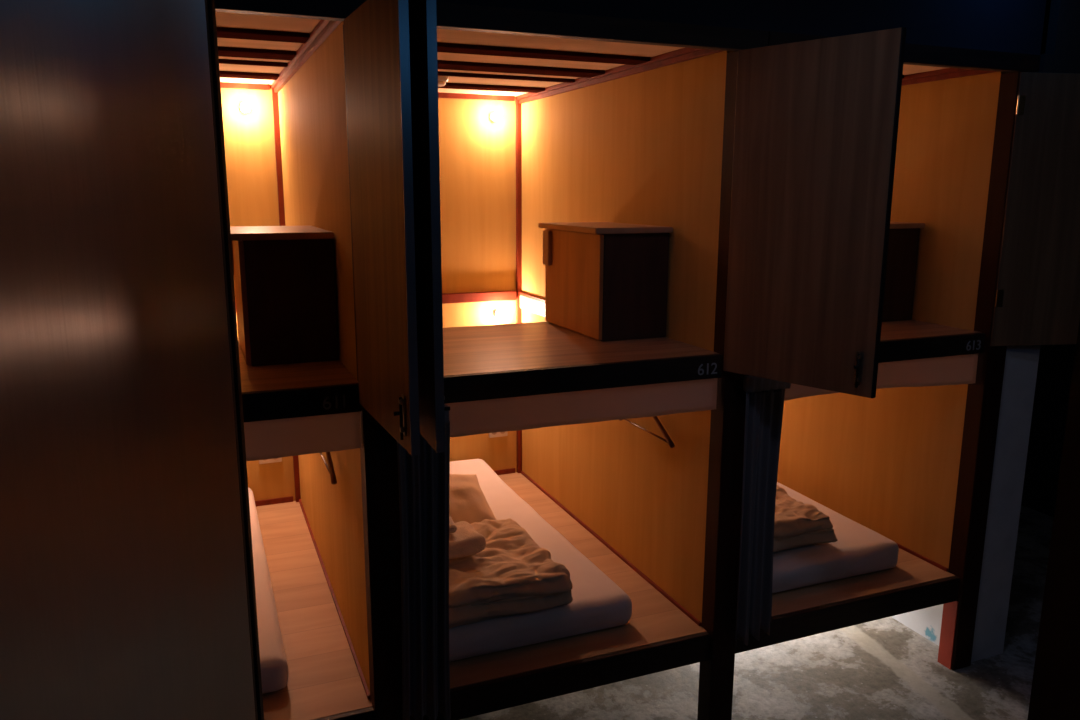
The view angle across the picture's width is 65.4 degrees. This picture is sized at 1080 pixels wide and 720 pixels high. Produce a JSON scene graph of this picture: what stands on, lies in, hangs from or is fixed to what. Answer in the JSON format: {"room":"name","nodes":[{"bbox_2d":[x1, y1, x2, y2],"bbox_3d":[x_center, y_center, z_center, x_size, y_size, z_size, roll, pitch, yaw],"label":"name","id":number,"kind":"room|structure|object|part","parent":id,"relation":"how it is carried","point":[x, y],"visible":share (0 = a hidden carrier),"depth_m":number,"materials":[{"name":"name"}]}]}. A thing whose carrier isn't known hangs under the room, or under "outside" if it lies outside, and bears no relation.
{"room":"dormitory","nodes":[
{"label":"dormitory","id":0,"kind":"room"},
{"bbox_2d":[436,0,1045,54],"bbox_3d":[-0.765,-1.195,2.218,5.870,0.417,0.080,-4,12,-22],"label":"ceiling","id":1,"kind":"structure","parent":0,"point":[1012,26],"depth_m":2.94,"materials":[{"name":"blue paint"}]},
{"bbox_2d":[1038,0,1079,73],"bbox_3d":[2.854,-1.407,3.590,1.980,0.520,0.040,-4,12,-22],"label":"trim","id":2,"kind":"structure","parent":1,"relation":"attached to","point":[1062,51],"depth_m":3.26,"materials":[{"name":"black"}]},
{"bbox_2d":[460,505,1053,719],"bbox_3d":[0.579,1.764,2.036,7.800,0.100,6.850,-4,12,-22],"label":"floor","id":3,"kind":"structure","parent":0,"point":[880,669],"depth_m":3.64,"materials":[{"name":"concrete"}]},
{"bbox_2d":[215,0,419,719],"bbox_3d":[-1.351,0.188,2.994,1.383,2.602,2.616,-4,12,-22],"label":"bunk","id":4,"kind":"object","parent":3,"relation":"on","point":[324,140],"visible":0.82,"depth_m":2.68,"materials":[{"name":"orange wood"}]},
{"bbox_2d":[240,102,249,112],"bbox_3d":[-1.421,-1.217,4.053,0.048,0.048,0.084,-4,12,-22],"label":"wall lamp","id":5,"kind":"object","parent":4,"relation":"attached to","point":[244,107],"visible":1,"depth_m":4.02,"materials":[{"name":"white plastic"}]},
{"bbox_3d":[-1.844,-1.296,3.894,1.129,0.036,0.025,-4,12,-22],"label":"rail","id":6,"kind":"part","parent":4,"relation":"part of","materials":[{"name":"red wood"}]},
{"bbox_3d":[-1.838,-0.248,4.133,1.167,2.194,0.020,-4,12,-22],"label":"panel","id":7,"kind":"part","parent":4,"relation":"part of","materials":[{"name":"orange wood"}]},
{"bbox_3d":[-1.450,-1.130,2.992,1.166,0.017,2.020,-4,12,-22],"label":"ceiling panel","id":8,"kind":"part","parent":4,"relation":"part of","materials":[{"name":"brown wood"}]},
{"bbox_2d":[248,488,288,693],"bbox_3d":[-1.577,0.910,3.434,0.891,0.138,1.812,-4,12,-22],"label":"mattress","id":9,"kind":"object","parent":4,"relation":"on","point":[273,661],"visible":0.15,"depth_m":3.02,"materials":[{"name":"white fabric"}]},
{"bbox_2d":[259,457,281,463],"bbox_3d":[-1.425,0.510,4.441,0.116,0.070,0.010,-4,12,-22],"label":"wall outlet","id":10,"kind":"object","parent":4,"relation":"attached to","point":[273,460],"visible":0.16,"depth_m":4.44,"materials":[{"name":"white plastic"}]},
{"bbox_3d":[-1.853,0.788,4.319,1.129,0.028,0.012,-4,12,-22],"label":"skirting","id":11,"kind":"part","parent":4,"relation":"part of","materials":[{"name":"red wood"}]},
{"bbox_2d":[230,226,338,365],"bbox_3d":[-0.930,-0.245,2.980,0.328,0.432,0.567,-4,12,-22],"label":"storage cabinet","id":12,"kind":"object","parent":4,"relation":"on","point":[284,276],"visible":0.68,"depth_m":2.75,"materials":[{"name":"brown wood"}]},
{"bbox_3d":[-1.050,-0.229,2.947,0.016,0.400,0.535,-4,12,-22],"label":"door","id":13,"kind":"part","parent":12,"relation":"part of","materials":[{"name":"brown wood"}]},
{"bbox_3d":[-1.301,-0.298,4.320,0.026,2.161,0.028,-4,12,-22],"label":"corner post","id":14,"kind":"part","parent":4,"relation":"part of","materials":[{"name":"red wood"}]},
{"bbox_2d":[244,412,360,460],"bbox_3d":[-1.082,0.253,2.341,1.159,0.120,0.013,-4,12,-22],"label":"roller blind","id":15,"kind":"object","parent":4,"relation":"hanging from","point":[277,438],"visible":0.38,"depth_m":2.49,"materials":[{"name":"fabric"}]},
{"bbox_3d":[-0.922,-1.142,3.204,0.030,0.040,1.971,-4,12,-22],"label":"ceiling trim","id":16,"kind":"part","parent":4,"relation":"part of","materials":[{"name":"red wood"}]},
{"bbox_3d":[-0.927,0.933,3.646,0.010,0.014,1.933,-4,12,-22],"label":"skirting","id":17,"kind":"part","parent":4,"relation":"part of","materials":[{"name":"red wood"}]},
{"bbox_3d":[-0.493,0.306,2.589,0.105,2.536,0.082,-4,12,-22],"label":"post","id":18,"kind":"part","parent":4,"relation":"part of","materials":[{"name":"black wood"}]},
{"bbox_3d":[-0.409,-0.347,2.141,0.022,1.070,0.545,-5,12,-24],"label":"door","id":19,"kind":"part","parent":4,"relation":"part of","materials":[{"name":"brown wood"}]},
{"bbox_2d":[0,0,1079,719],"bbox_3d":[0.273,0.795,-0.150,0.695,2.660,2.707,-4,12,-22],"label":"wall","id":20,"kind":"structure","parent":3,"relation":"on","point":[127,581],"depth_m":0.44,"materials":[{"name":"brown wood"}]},
{"bbox_3d":[-0.264,-0.019,0.556,0.022,1.095,0.700,-2,12,-13],"label":"door","id":21,"kind":"part","parent":20,"relation":"part of","materials":[{"name":"brown wood"}]},
{"bbox_3d":[0.313,0.693,0.513,0.115,2.600,0.080,-4,12,-22],"label":"post","id":22,"kind":"part","parent":20,"relation":"part of","materials":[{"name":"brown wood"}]},
{"bbox_2d":[408,0,905,719],"bbox_3d":[-0.095,0.091,3.496,1.398,2.602,2.616,-4,12,-22],"label":"bunk","id":23,"kind":"object","parent":3,"relation":"on","point":[771,169],"visible":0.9,"depth_m":3.04,"materials":[{"name":"orange wood"}]},
{"bbox_3d":[-0.337,-0.353,2.170,0.022,1.070,0.545,-4,12,-21],"label":"door","id":24,"kind":"part","parent":23,"relation":"part of","materials":[{"name":"brown wood"}]},
{"bbox_2d":[397,404,450,719],"bbox_3d":[-0.357,0.662,2.631,0.178,1.063,0.052,-4,12,-22],"label":"curtain","id":25,"kind":"object","parent":23,"relation":"hanging from","point":[424,478],"visible":0.89,"depth_m":2.63,"materials":[{"name":"black fabric"}]},
{"bbox_2d":[438,76,447,86],"bbox_3d":[-0.467,-1.262,3.809,0.104,0.041,0.104,-4,12,-22],"label":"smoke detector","id":26,"kind":"object","parent":23,"relation":"attached to","point":[442,80],"visible":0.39,"depth_m":3.78,"materials":[{"name":"white plastic"}]},
{"bbox_3d":[-0.663,-1.387,4.366,1.129,0.036,0.025,-4,12,-22],"label":"rail","id":27,"kind":"part","parent":23,"relation":"part of","materials":[{"name":"red wood"}]},
{"bbox_3d":[-0.657,-0.340,4.605,1.167,2.194,0.020,-4,12,-22],"label":"panel","id":28,"kind":"part","parent":23,"relation":"part of","materials":[{"name":"orange wood"}]},
{"bbox_3d":[-0.663,-0.328,4.572,1.129,0.052,0.040,-4,12,-22],"label":"rail","id":29,"kind":"part","parent":23,"relation":"part of","materials":[{"name":"red wood"}]},
{"bbox_2d":[489,112,500,121],"bbox_3d":[-0.240,-1.309,4.525,0.048,0.048,0.084,-4,12,-22],"label":"wall lamp","id":30,"kind":"object","parent":23,"relation":"attached to","point":[496,116],"visible":1,"depth_m":4.50,"materials":[{"name":"white plastic"}]},
{"bbox_3d":[-0.232,-1.305,4.507,0.045,0.045,0.044,-4,12,-22],"label":"bulb","id":31,"kind":"part","parent":30,"relation":"part of","materials":[{"name":"white glass"}]},
{"bbox_2d":[489,431,507,437],"bbox_3d":[-0.244,0.416,4.913,0.116,0.070,0.010,-4,12,-22],"label":"wall outlet","id":32,"kind":"object","parent":23,"relation":"attached to","point":[495,434],"visible":0.27,"depth_m":4.91,"materials":[{"name":"white plastic"}]},
{"bbox_3d":[-0.672,0.697,4.791,1.129,0.028,0.012,-4,12,-22],"label":"skirting","id":33,"kind":"part","parent":23,"relation":"part of","materials":[{"name":"red wood"}]},
{"bbox_3d":[-0.120,-0.389,4.792,0.026,2.161,0.028,-4,12,-22],"label":"corner post","id":34,"kind":"part","parent":23,"relation":"part of","materials":[{"name":"red wood"}]},
{"bbox_2d":[449,459,631,661],"bbox_3d":[-0.395,0.824,3.882,0.906,0.137,1.859,-4,12,-22],"label":"mattress","id":35,"kind":"object","parent":23,"relation":"on","point":[598,603],"visible":0.27,"depth_m":3.19,"materials":[{"name":"white fabric"}]},
{"bbox_2d":[449,474,496,523],"bbox_3d":[-0.442,0.654,3.767,0.507,0.242,0.327,-6,13,-30],"label":"pillow","id":36,"kind":"object","parent":35,"relation":"on","point":[468,503],"visible":0.29,"depth_m":3.76,"materials":[{"name":"beige fabric"}]},
{"bbox_2d":[449,518,572,628],"bbox_3d":[-0.279,0.809,3.265,0.642,0.150,0.661,-4,12,-22],"label":"duvet","id":37,"kind":"object","parent":35,"relation":"on","point":[512,575],"visible":0.5,"depth_m":3.08,"materials":[{"name":"beige fabric"}]},
{"bbox_2d":[449,521,485,559],"bbox_3d":[-0.362,0.703,3.249,0.267,0.085,0.225,-5,13,-26],"label":"towel","id":38,"kind":"object","parent":37,"relation":"on","point":[466,541],"visible":0.44,"depth_m":3.19,"materials":[{"name":"beige fabric"}]},
{"bbox_2d":[449,516,456,532],"bbox_3d":[-0.409,0.640,3.244,0.163,0.047,0.132,-3,12,-16],"label":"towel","id":39,"kind":"object","parent":38,"relation":"on","point":[452,527],"visible":0.19,"depth_m":3.21,"materials":[{"name":"beige fabric"}]},
{"bbox_3d":[-0.270,-1.221,3.465,1.166,0.017,2.020,-4,12,-22],"label":"ceiling panel","id":40,"kind":"part","parent":23,"relation":"part of","materials":[{"name":"brown wood"}]},
{"bbox_2d":[446,378,717,437],"bbox_3d":[0.098,0.161,2.813,1.159,0.120,0.013,-4,12,-22],"label":"roller blind","id":41,"kind":"object","parent":23,"relation":"hanging from","point":[467,418],"visible":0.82,"depth_m":2.83,"materials":[{"name":"brown fabric"}]},
{"bbox_2d":[538,222,672,341],"bbox_3d":[0.251,-0.337,3.453,0.328,0.432,0.567,-4,12,-22],"label":"storage cabinet","id":42,"kind":"object","parent":23,"relation":"on","point":[605,281],"visible":1,"depth_m":3.25,"materials":[{"name":"brown wood"}]},
{"bbox_3d":[0.031,-0.479,3.592,0.018,0.145,0.063,-4,12,-22],"label":"handle","id":43,"kind":"part","parent":42,"relation":"part of","materials":[{"name":"brown wood"}]},
{"bbox_3d":[0.131,-0.320,3.419,0.016,0.400,0.535,-4,12,-22],"label":"door","id":44,"kind":"part","parent":42,"relation":"part of","materials":[{"name":"brown wood"}]},
{"bbox_3d":[0.253,0.842,4.118,0.010,0.014,1.933,-4,12,-22],"label":"skirting","id":45,"kind":"part","parent":23,"relation":"part of","materials":[{"name":"red wood"}]},
{"bbox_3d":[0.259,-1.233,3.677,0.030,0.040,1.971,-4,12,-22],"label":"ceiling trim","id":46,"kind":"part","parent":23,"relation":"part of","materials":[{"name":"red wood"}]},
{"bbox_3d":[0.688,0.215,3.061,0.105,2.536,0.082,-4,12,-22],"label":"post","id":47,"kind":"part","parent":23,"relation":"part of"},
{"bbox_2d":[735,376,790,650],"bbox_3d":[0.808,0.568,3.096,0.189,1.054,0.051,-4,12,-22],"label":"curtain","id":48,"kind":"object","parent":23,"relation":"hanging from","point":[764,397],"visible":0.96,"depth_m":3.08,"materials":[{"name":"black fabric"}]},
{"bbox_3d":[0.836,-0.449,2.663,0.022,1.070,0.541,-10,15,-42],"label":"door","id":49,"kind":"part","parent":23,"relation":"part of","materials":[{"name":"brown wood"}]},
{"bbox_2d":[735,31,1079,669],"bbox_3d":[1.187,-0.051,4.221,1.707,2.602,2.214,-4,12,-22],"label":"bunk","id":50,"kind":"object","parent":3,"relation":"on","point":[988,147],"visible":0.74,"depth_m":3.55,"materials":[{"name":"orange wood"}]},
{"bbox_2d":[772,482,898,592],"bbox_3d":[0.825,0.731,4.372,0.961,0.133,1.855,-4,12,-22],"label":"mattress","id":51,"kind":"object","parent":50,"relation":"on","point":[858,550],"visible":0.15,"depth_m":3.63,"materials":[{"name":"white fabric"}]},
{"bbox_2d":[773,485,837,551],"bbox_3d":[0.911,0.697,3.797,0.607,0.150,0.602,-4,12,-22],"label":"duvet","id":52,"kind":"object","parent":51,"relation":"on","point":[796,524],"visible":0.18,"depth_m":3.63,"materials":[{"name":"beige fabric"}]},
{"bbox_2d":[784,354,977,400],"bbox_3d":[1.279,0.074,3.286,1.159,0.129,0.013,-4,12,-22],"label":"valance","id":53,"kind":"object","parent":50,"relation":"hanging from","point":[959,369],"visible":0.52,"depth_m":3.38,"materials":[{"name":"brown fabric"}]},
{"bbox_2d":[882,222,924,321],"bbox_3d":[1.431,-0.428,3.925,0.328,0.432,0.567,-4,12,-22],"label":"storage cabinet","id":54,"kind":"object","parent":50,"relation":"on","point":[903,244],"visible":0.1,"depth_m":3.72,"materials":[{"name":"brown wood"}]},
{"bbox_3d":[1.434,0.751,4.591,0.010,0.014,1.933,-4,12,-22],"label":"skirting","id":55,"kind":"part","parent":50,"relation":"part of","materials":[{"name":"red wood"}]},
{"bbox_3d":[0.911,-1.313,3.937,1.166,0.017,2.020,-4,12,-22],"label":"ceiling panel","id":56,"kind":"part","parent":50,"relation":"part of","materials":[{"name":"brown wood"}]},
{"bbox_3d":[1.812,1.210,3.736,0.006,0.325,0.070,-4,12,-22],"label":"post","id":57,"kind":"part","parent":50,"relation":"part of","materials":[{"name":"red wood"}]},
{"bbox_3d":[1.439,-1.325,4.149,0.030,0.040,1.971,-4,12,-22],"label":"ceiling trim","id":58,"kind":"part","parent":50,"relation":"part of","materials":[{"name":"red wood"}]},
{"bbox_3d":[1.869,0.123,3.533,0.105,2.536,0.082,-4,12,-22],"label":"post","id":59,"kind":"part","parent":50,"relation":"part of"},
{"bbox_3d":[2.111,-0.589,3.379,0.545,1.070,0.022,-1,11,-8],"label":"door","id":60,"kind":"part","parent":50,"relation":"part of","materials":[{"name":"brown wood"}]},
{"bbox_2d":[891,345,1039,661],"bbox_3d":[1.602,-0.127,4.602,0.223,2.603,2.270,-4,12,-22],"label":"wall","id":61,"kind":"structure","parent":0,"point":[1021,362],"depth_m":3.70,"materials":[{"name":"white paint"}]},
{"bbox_2d":[1042,0,1050,40],"bbox_3d":[0.588,-1.294,1.421,7.800,0.100,6.850,-4,12,-22],"label":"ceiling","id":62,"kind":"structure","parent":0,"point":[1048,2],"depth_m":4.69,"materials":[{"name":"black"}]},
{"bbox_2d":[1021,40,1075,516],"bbox_3d":[4.242,-0.048,3.192,0.100,3.020,6.850,-4,12,-22],"label":"wall","id":63,"kind":"structure","parent":0,"point":[1056,362],"depth_m":5.48,"materials":[{"name":"black"}]},
{"bbox_3d":[-0.808,0.196,3.147,0.050,0.024,0.024,-4,12,-22],"label":"peg","id":64,"kind":"object","parent":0,"visible":0},
{"bbox_2d":[320,452,336,484],"bbox_3d":[-0.813,0.296,3.165,0.020,0.218,0.450,-4,12,-22],"label":"hanger","id":65,"kind":"object","parent":64,"relation":"hanging from","point":[330,467],"visible":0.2,"depth_m":3.03,"materials":[{"name":"black metal"}]},
{"bbox_3d":[-0.771,0.359,3.071,0.020,0.132,0.224,-4,12,-22],"label":"arm","id":66,"kind":"part","parent":65,"relation":"part of","materials":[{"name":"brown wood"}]},
{"bbox_3d":[0.440,0.098,3.448,0.050,0.024,0.024,-4,12,-22],"label":"peg","id":67,"kind":"object","parent":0,"visible":0},
{"bbox_2d":[619,416,674,447],"bbox_3d":[0.435,0.199,3.466,0.020,0.218,0.450,-4,12,-22],"label":"hanger","id":68,"kind":"object","parent":67,"relation":"hanging from","point":[668,440],"visible":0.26,"depth_m":3.36,"materials":[{"name":"black metal"}]},
{"bbox_3d":[0.478,0.262,3.372,0.020,0.132,0.224,-4,12,-22],"label":"arm","id":69,"kind":"part","parent":68,"relation":"part of","materials":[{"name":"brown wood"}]}
]}

